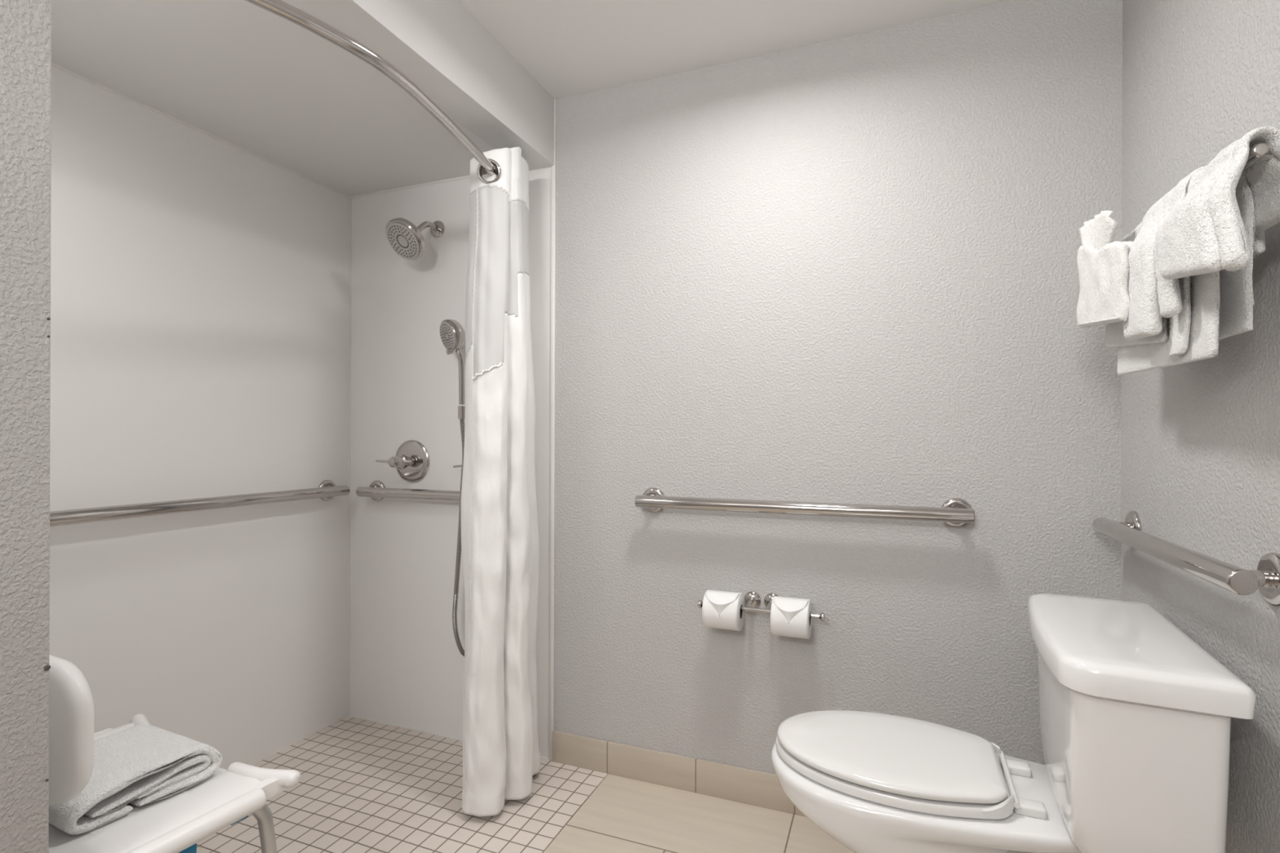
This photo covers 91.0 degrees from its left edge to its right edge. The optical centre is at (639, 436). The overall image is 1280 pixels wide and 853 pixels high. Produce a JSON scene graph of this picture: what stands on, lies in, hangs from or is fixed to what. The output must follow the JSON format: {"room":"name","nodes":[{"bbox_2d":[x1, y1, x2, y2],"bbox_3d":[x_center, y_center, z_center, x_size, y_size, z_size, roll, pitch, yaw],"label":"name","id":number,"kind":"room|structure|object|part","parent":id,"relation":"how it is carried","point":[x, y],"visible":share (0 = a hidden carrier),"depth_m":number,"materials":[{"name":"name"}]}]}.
{"room":"accessible hotel bathroom","nodes":[
{"label":"accessible hotel bathroom","id":0,"kind":"room"},
{"bbox_2d":[48,66,349,769],"bbox_3d":[-1.470,0.102,1.814,0.100,2.105,1.494,0,0,21],"label":"wall","id":1,"kind":"structure","parent":0,"point":[200,282],"depth_m":1.94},
{"bbox_2d":[49,480,350,526],"bbox_3d":[-1.361,0.204,1.847,0.079,0.081,1.216,0,0,21],"label":"grab bar","id":2,"kind":"object","parent":1,"relation":"attached to","point":[326,490],"visible":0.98,"depth_m":1.84,"materials":[{"name":"silver metal"}]},
{"bbox_2d":[51,62,350,198],"bbox_3d":[-1.400,-0.946,1.840,0.004,0.008,1.390,0,0,21],"label":"trim","id":3,"kind":"structure","parent":1,"relation":"attached to","point":[53,64],"depth_m":1.90,"materials":[{"name":"white"}]},
{"bbox_2d":[51,0,494,196],"bbox_3d":[-1.066,-0.989,1.711,0.920,0.080,1.594,0,0,21],"label":"ceiling","id":4,"kind":"structure","parent":0,"point":[240,73],"depth_m":1.70,"materials":[{"name":"white paint"}]},
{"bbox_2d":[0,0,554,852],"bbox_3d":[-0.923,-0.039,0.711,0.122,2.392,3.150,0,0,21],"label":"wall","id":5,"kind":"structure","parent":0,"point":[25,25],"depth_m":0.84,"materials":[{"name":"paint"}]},
{"bbox_2d":[244,0,495,175],"bbox_3d":[-0.564,-0.772,1.515,0.213,0.054,1.413,0,0,18],"label":"curtain rod","id":6,"kind":"object","parent":5,"relation":"attached to","point":[282,9],"visible":0.74,"depth_m":1.28,"materials":[{"name":"silver metal"}]},
{"bbox_2d":[461,146,540,816],"bbox_3d":[-0.406,0.097,1.956,0.189,1.980,0.345,0,0,21],"label":"shower curtain","id":7,"kind":"object","parent":6,"relation":"hanging from","point":[500,547],"visible":0.98,"depth_m":1.84,"materials":[{"name":"white fabric"}]},
{"bbox_3d":[-0.438,-0.770,1.835,0.060,0.061,0.025,0,0,5],"label":"grommet dish","id":8,"kind":"part","parent":7,"relation":"part of","materials":[{"name":"silver metal"}]},
{"bbox_2d":[196,716,853,852],"bbox_3d":[-0.553,1.133,0.564,2.525,0.050,3.150,0,0,21],"label":"floor","id":9,"kind":"structure","parent":0,"point":[364,786],"depth_m":1.85,"materials":[{"name":"tile"}]},
{"bbox_2d":[48,654,300,852],"bbox_3d":[-0.987,0.735,1.184,0.578,0.744,0.370,0,0,26],"label":"chair","id":10,"kind":"object","parent":9,"relation":"on","point":[175,823],"visible":0.61,"depth_m":1.04,"materials":[{"name":"white plastic"}]},
{"bbox_3d":[-1.043,0.477,1.069,0.372,0.230,0.042,0,0,26],"label":"backrest","id":11,"kind":"part","parent":10,"relation":"part of","materials":[{"name":"white plastic"}]},
{"bbox_3d":[-1.236,0.666,1.273,0.039,0.037,0.286,0,0,26],"label":"rail","id":12,"kind":"part","parent":10,"relation":"part of","materials":[{"name":"white plastic"}]},
{"bbox_2d":[48,724,222,835],"bbox_3d":[-0.964,0.621,1.167,0.232,0.069,0.244,0,0,25],"label":"bath towel","id":13,"kind":"object","parent":10,"relation":"on","point":[143,764],"visible":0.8,"depth_m":1.14,"materials":[{"name":"white fabric"}]},
{"bbox_3d":[-0.988,0.664,1.182,0.524,0.030,0.328,0,0,26],"label":"seat","id":14,"kind":"part","parent":10,"relation":"part of","materials":[{"name":"white plastic"}]},
{"bbox_3d":[-0.765,0.667,1.039,0.039,0.037,0.286,0,0,26],"label":"rail","id":15,"kind":"part","parent":10,"relation":"part of","materials":[{"name":"white plastic"}]},
{"bbox_3d":[-0.724,0.888,1.183,0.122,0.417,0.042,0,0,-35],"label":"leg","id":16,"kind":"part","parent":10,"relation":"part of","materials":[{"name":"silver metal"}]},
{"bbox_2d":[771,593,1255,852],"bbox_3d":[0.640,0.731,1.260,0.764,0.762,0.524,0,0,23],"label":"toilet","id":17,"kind":"object","parent":9,"relation":"on","point":[1135,714],"visible":1,"depth_m":1.12,"materials":[{"name":"white ceramic"}]},
{"bbox_3d":[0.522,0.668,1.355,0.446,0.021,0.335,0,0,23],"label":"lid","id":18,"kind":"part","parent":17,"relation":"part of","materials":[{"name":"white plastic"}]},
{"bbox_3d":[0.524,0.692,1.354,0.456,0.019,0.342,0,0,23],"label":"seat","id":19,"kind":"part","parent":17,"relation":"part of","materials":[{"name":"white plastic"}]},
{"bbox_3d":[0.608,0.909,1.318,0.660,0.406,0.371,0,0,23],"label":"bowl","id":20,"kind":"part","parent":17,"relation":"part of","materials":[{"name":"white ceramic"}]},
{"bbox_3d":[0.760,0.681,1.386,0.022,0.024,0.081,0,0,-28],"label":"seat corner","id":21,"kind":"part","parent":17,"relation":"part of","materials":[{"name":"white plastic"}]},
{"bbox_3d":[0.666,0.681,1.162,0.081,0.024,0.022,0,0,-16],"label":"seat corner","id":22,"kind":"part","parent":17,"relation":"part of","materials":[{"name":"white plastic"}]},
{"bbox_3d":[0.870,0.546,1.165,0.206,0.310,0.476,0,0,26],"label":"tank","id":23,"kind":"part","parent":17,"relation":"part of","materials":[{"name":"white ceramic"}]},
{"bbox_3d":[0.875,0.376,1.161,0.259,0.050,0.524,0,0,23],"label":"tank lid","id":24,"kind":"part","parent":17,"relation":"part of","materials":[{"name":"white ceramic"}]},
{"bbox_2d":[457,0,1013,99],"bbox_3d":[-0.052,-1.192,0.425,1.705,0.080,3.250,0,0,21],"label":"ceiling","id":25,"kind":"structure","parent":0,"point":[570,47],"depth_m":1.78,"materials":[{"name":"white paint"}]},
{"bbox_2d":[349,0,1122,773],"bbox_3d":[0.043,0.004,2.077,2.725,2.312,0.100,0,0,21],"label":"wall","id":26,"kind":"structure","parent":0,"point":[842,270],"depth_m":1.87,"materials":[{"name":"paint"}]},
{"bbox_2d":[347,198,351,716],"bbox_3d":[-1.149,0.083,2.488,0.005,2.047,0.005,0,0,21],"label":"trim","id":27,"kind":"structure","parent":26,"relation":"attached to","point":[349,313],"depth_m":2.49,"materials":[{"name":"white"}]},
{"bbox_2d":[375,440,429,482],"bbox_3d":[-0.879,0.094,2.330,0.163,0.160,0.102,0,0,21],"label":"shower valve","id":28,"kind":"object","parent":26,"relation":"attached to","point":[411,461],"visible":1,"depth_m":2.35,"materials":[{"name":"silver metal"}]},
{"bbox_3d":[-0.934,0.093,2.310,0.077,0.012,0.011,0,0,9],"label":"lever","id":29,"kind":"part","parent":28,"relation":"part of","materials":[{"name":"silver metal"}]},
{"bbox_3d":[-0.885,0.094,2.328,0.054,0.054,0.090,0,0,21],"label":"knob","id":30,"kind":"part","parent":28,"relation":"part of","materials":[{"name":"silver metal"}]},
{"bbox_3d":[-0.862,0.094,2.371,0.160,0.160,0.014,0,0,21],"label":"plate","id":31,"kind":"part","parent":28,"relation":"part of","materials":[{"name":"silver metal"}]},
{"bbox_2d":[355,480,460,501],"bbox_3d":[-0.760,0.211,2.297,0.661,0.081,0.077,0,0,21],"label":"grab bar","id":32,"kind":"object","parent":26,"relation":"attached to","point":[377,491],"visible":0.52,"depth_m":2.30,"materials":[{"name":"silver metal"}]},
{"bbox_3d":[-0.765,0.211,2.278,0.653,0.038,0.038,0,0,21],"label":"rail","id":33,"kind":"part","parent":32,"relation":"part of","materials":[{"name":"silver metal"}]},
{"bbox_2d":[350,174,470,198],"bbox_3d":[-0.775,-0.944,2.344,0.800,0.008,0.004,0,0,21],"label":"trim","id":34,"kind":"structure","parent":26,"relation":"attached to","point":[465,176],"depth_m":2.38,"materials":[{"name":"white"}]},
{"bbox_2d":[385,217,444,260],"bbox_3d":[-0.805,-0.714,2.247,0.152,0.174,0.206,0,0,21],"label":"shower","id":35,"kind":"object","parent":26,"relation":"attached to","point":[406,239],"visible":1,"depth_m":2.19,"materials":[{"name":"silver metal"}]},
{"bbox_3d":[-0.827,-0.681,2.195,0.131,0.103,0.088,0,0,21],"label":"spray plate","id":36,"kind":"part","parent":35,"relation":"part of","materials":[{"name":"grey metal"}]},
{"bbox_3d":[-0.776,-0.751,2.282,0.024,0.067,0.112,0,0,27],"label":"arm","id":37,"kind":"part","parent":35,"relation":"part of","materials":[{"name":"silver metal"}]},
{"bbox_2d":[348,715,549,759],"bbox_3d":[-0.730,1.105,2.323,0.903,0.004,0.004,0,0,21],"label":"trim","id":38,"kind":"structure","parent":26,"relation":"attached to","point":[412,729],"depth_m":2.37,"materials":[{"name":"white"}]},
{"bbox_2d":[440,319,465,657],"bbox_3d":[-0.613,0.183,2.221,0.129,1.177,0.175,0,0,43],"label":"shower","id":39,"kind":"object","parent":26,"relation":"attached to","point":[452,334],"visible":0.64,"depth_m":2.19,"materials":[{"name":"silver metal"}]},
{"bbox_3d":[-0.665,-0.346,2.175,0.031,0.098,0.102,0,0,-43],"label":"spray plate","id":40,"kind":"part","parent":39,"relation":"part of","materials":[{"name":"grey metal"}]},
{"bbox_3d":[-0.654,-0.291,2.163,0.023,0.021,0.018,0,0,-44],"label":"mode knob","id":41,"kind":"part","parent":39,"relation":"part of","materials":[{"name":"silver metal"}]},
{"bbox_3d":[-0.632,-0.220,2.199,0.034,0.217,0.051,0,0,42],"label":"handle","id":42,"kind":"part","parent":39,"relation":"part of","materials":[{"name":"silver metal"}]},
{"bbox_2d":[549,98,555,760],"bbox_3d":[-0.299,-0.022,2.154,0.015,2.262,0.007,0,0,21],"label":"trim","id":43,"kind":"structure","parent":26,"relation":"attached to","point":[553,167],"depth_m":2.15,"materials":[{"name":"white"}]},
{"bbox_2d":[552,730,806,817],"bbox_3d":[0.449,1.060,1.857,1.603,0.103,0.011,0,0,21],"label":"baseboard","id":44,"kind":"structure","parent":26,"relation":"attached to","point":[721,780],"depth_m":1.99,"materials":[{"name":"beige tile"}]},
{"bbox_2d":[697,591,825,621],"bbox_3d":[0.357,0.494,1.855,0.367,0.050,0.084,0,0,21],"label":"toilet paper holder","id":45,"kind":"object","parent":26,"relation":"attached to","point":[752,599],"visible":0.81,"depth_m":1.87,"materials":[{"name":"silver metal"}]},
{"bbox_2d":[702,590,745,631],"bbox_3d":[0.248,0.514,1.863,0.105,0.110,0.113,0,0,21],"label":"toilet roll","id":46,"kind":"object","parent":45,"relation":"on","point":[720,609],"visible":0.98,"depth_m":1.82,"materials":[{"name":"white paper"}]},
{"bbox_3d":[0.326,0.499,1.868,0.015,0.026,0.066,0,0,21],"label":"post","id":47,"kind":"part","parent":45,"relation":"part of","materials":[{"name":"silver metal"}]},
{"bbox_3d":[0.382,0.500,1.846,0.015,0.026,0.066,0,0,21],"label":"post","id":48,"kind":"part","parent":45,"relation":"part of","materials":[{"name":"silver metal"}]},
{"bbox_2d":[770,595,812,639],"bbox_3d":[0.431,0.515,1.791,0.103,0.110,0.113,0,0,21],"label":"toilet roll","id":49,"kind":"object","parent":45,"relation":"on","point":[789,616],"visible":1,"depth_m":1.75,"materials":[{"name":"white paper"}]},
{"bbox_2d":[634,487,974,528],"bbox_3d":[0.436,0.205,1.827,0.954,0.081,0.079,0,0,21],"label":"grab bar","id":50,"kind":"object","parent":26,"relation":"attached to","point":[956,513],"visible":1,"depth_m":1.76,"materials":[{"name":"silver metal"}]},
{"bbox_3d":[0.429,0.205,1.808,0.945,0.038,0.038,0,0,21],"label":"rail","id":51,"kind":"part","parent":50,"relation":"part of","materials":[{"name":"silver metal"}]},
{"bbox_2d":[1120,0,1279,852],"bbox_3d":[0.654,0.006,0.039,0.100,2.312,3.250,0,0,21],"label":"wall","id":52,"kind":"structure","parent":0,"point":[1200,440],"depth_m":1.12,"materials":[{"name":"paint"}]},
{"bbox_2d":[1092,510,1279,608],"bbox_3d":[1.022,0.215,1.222,0.077,0.081,0.664,0,0,21],"label":"grab bar","id":53,"kind":"object","parent":52,"relation":"attached to","point":[1236,580],"visible":1,"depth_m":1.01,"materials":[{"name":"silver metal"}]},
{"bbox_3d":[1.137,0.215,1.489,0.042,0.025,0.025,0,0,21],"label":"post","id":54,"kind":"part","parent":53,"relation":"part of","materials":[{"name":"silver metal"}]},
{"bbox_3d":[0.926,0.214,0.949,0.042,0.025,0.025,0,0,21],"label":"post","id":55,"kind":"part","parent":53,"relation":"part of","materials":[{"name":"silver metal"}]},
{"bbox_2d":[1241,142,1275,173],"bbox_3d":[0.943,-0.373,1.048,0.102,0.052,0.543,0,0,21],"label":"towel bar","id":56,"kind":"object","parent":52,"relation":"attached to","point":[1260,152],"visible":0.26,"depth_m":0.82,"materials":[{"name":"silver metal"}]},
{"bbox_2d":[1076,210,1133,328],"bbox_3d":[0.895,-0.323,1.213,0.033,0.245,0.274,0,0,21],"label":"washcloth","id":57,"kind":"object","parent":56,"relation":"hanging from","point":[1103,264],"visible":0.99,"depth_m":1.19,"materials":[{"name":"white fabric"}]},
{"bbox_2d":[1104,171,1254,375],"bbox_3d":[0.921,-0.257,1.094,0.076,0.288,0.446,0,0,21],"label":"bath towel","id":58,"kind":"object","parent":56,"relation":"hanging from","point":[1217,305],"visible":0.34,"depth_m":0.94,"materials":[{"name":"white fabric"}]},
{"bbox_2d":[1123,165,1266,340],"bbox_3d":[0.888,-0.288,1.016,0.137,0.250,0.191,0,0,21],"label":"hand towel","id":59,"kind":"object","parent":56,"relation":"hanging from","point":[1153,297],"visible":0.3,"depth_m":1.02,"materials":[{"name":"white fabric"}]},
{"bbox_2d":[1155,126,1279,279],"bbox_3d":[0.818,-0.307,0.868,0.132,0.203,0.269,0,0,21],"label":"folded towel","id":60,"kind":"object","parent":56,"relation":"hanging from","point":[1205,233],"visible":0.98,"depth_m":0.84,"materials":[{"name":"white fabric"}]},
{"bbox_3d":[0.855,-0.373,0.819,0.088,0.017,0.017,0,0,21],"label":"post","id":61,"kind":"part","parent":56,"relation":"part of","materials":[{"name":"silver metal"}]}
]}

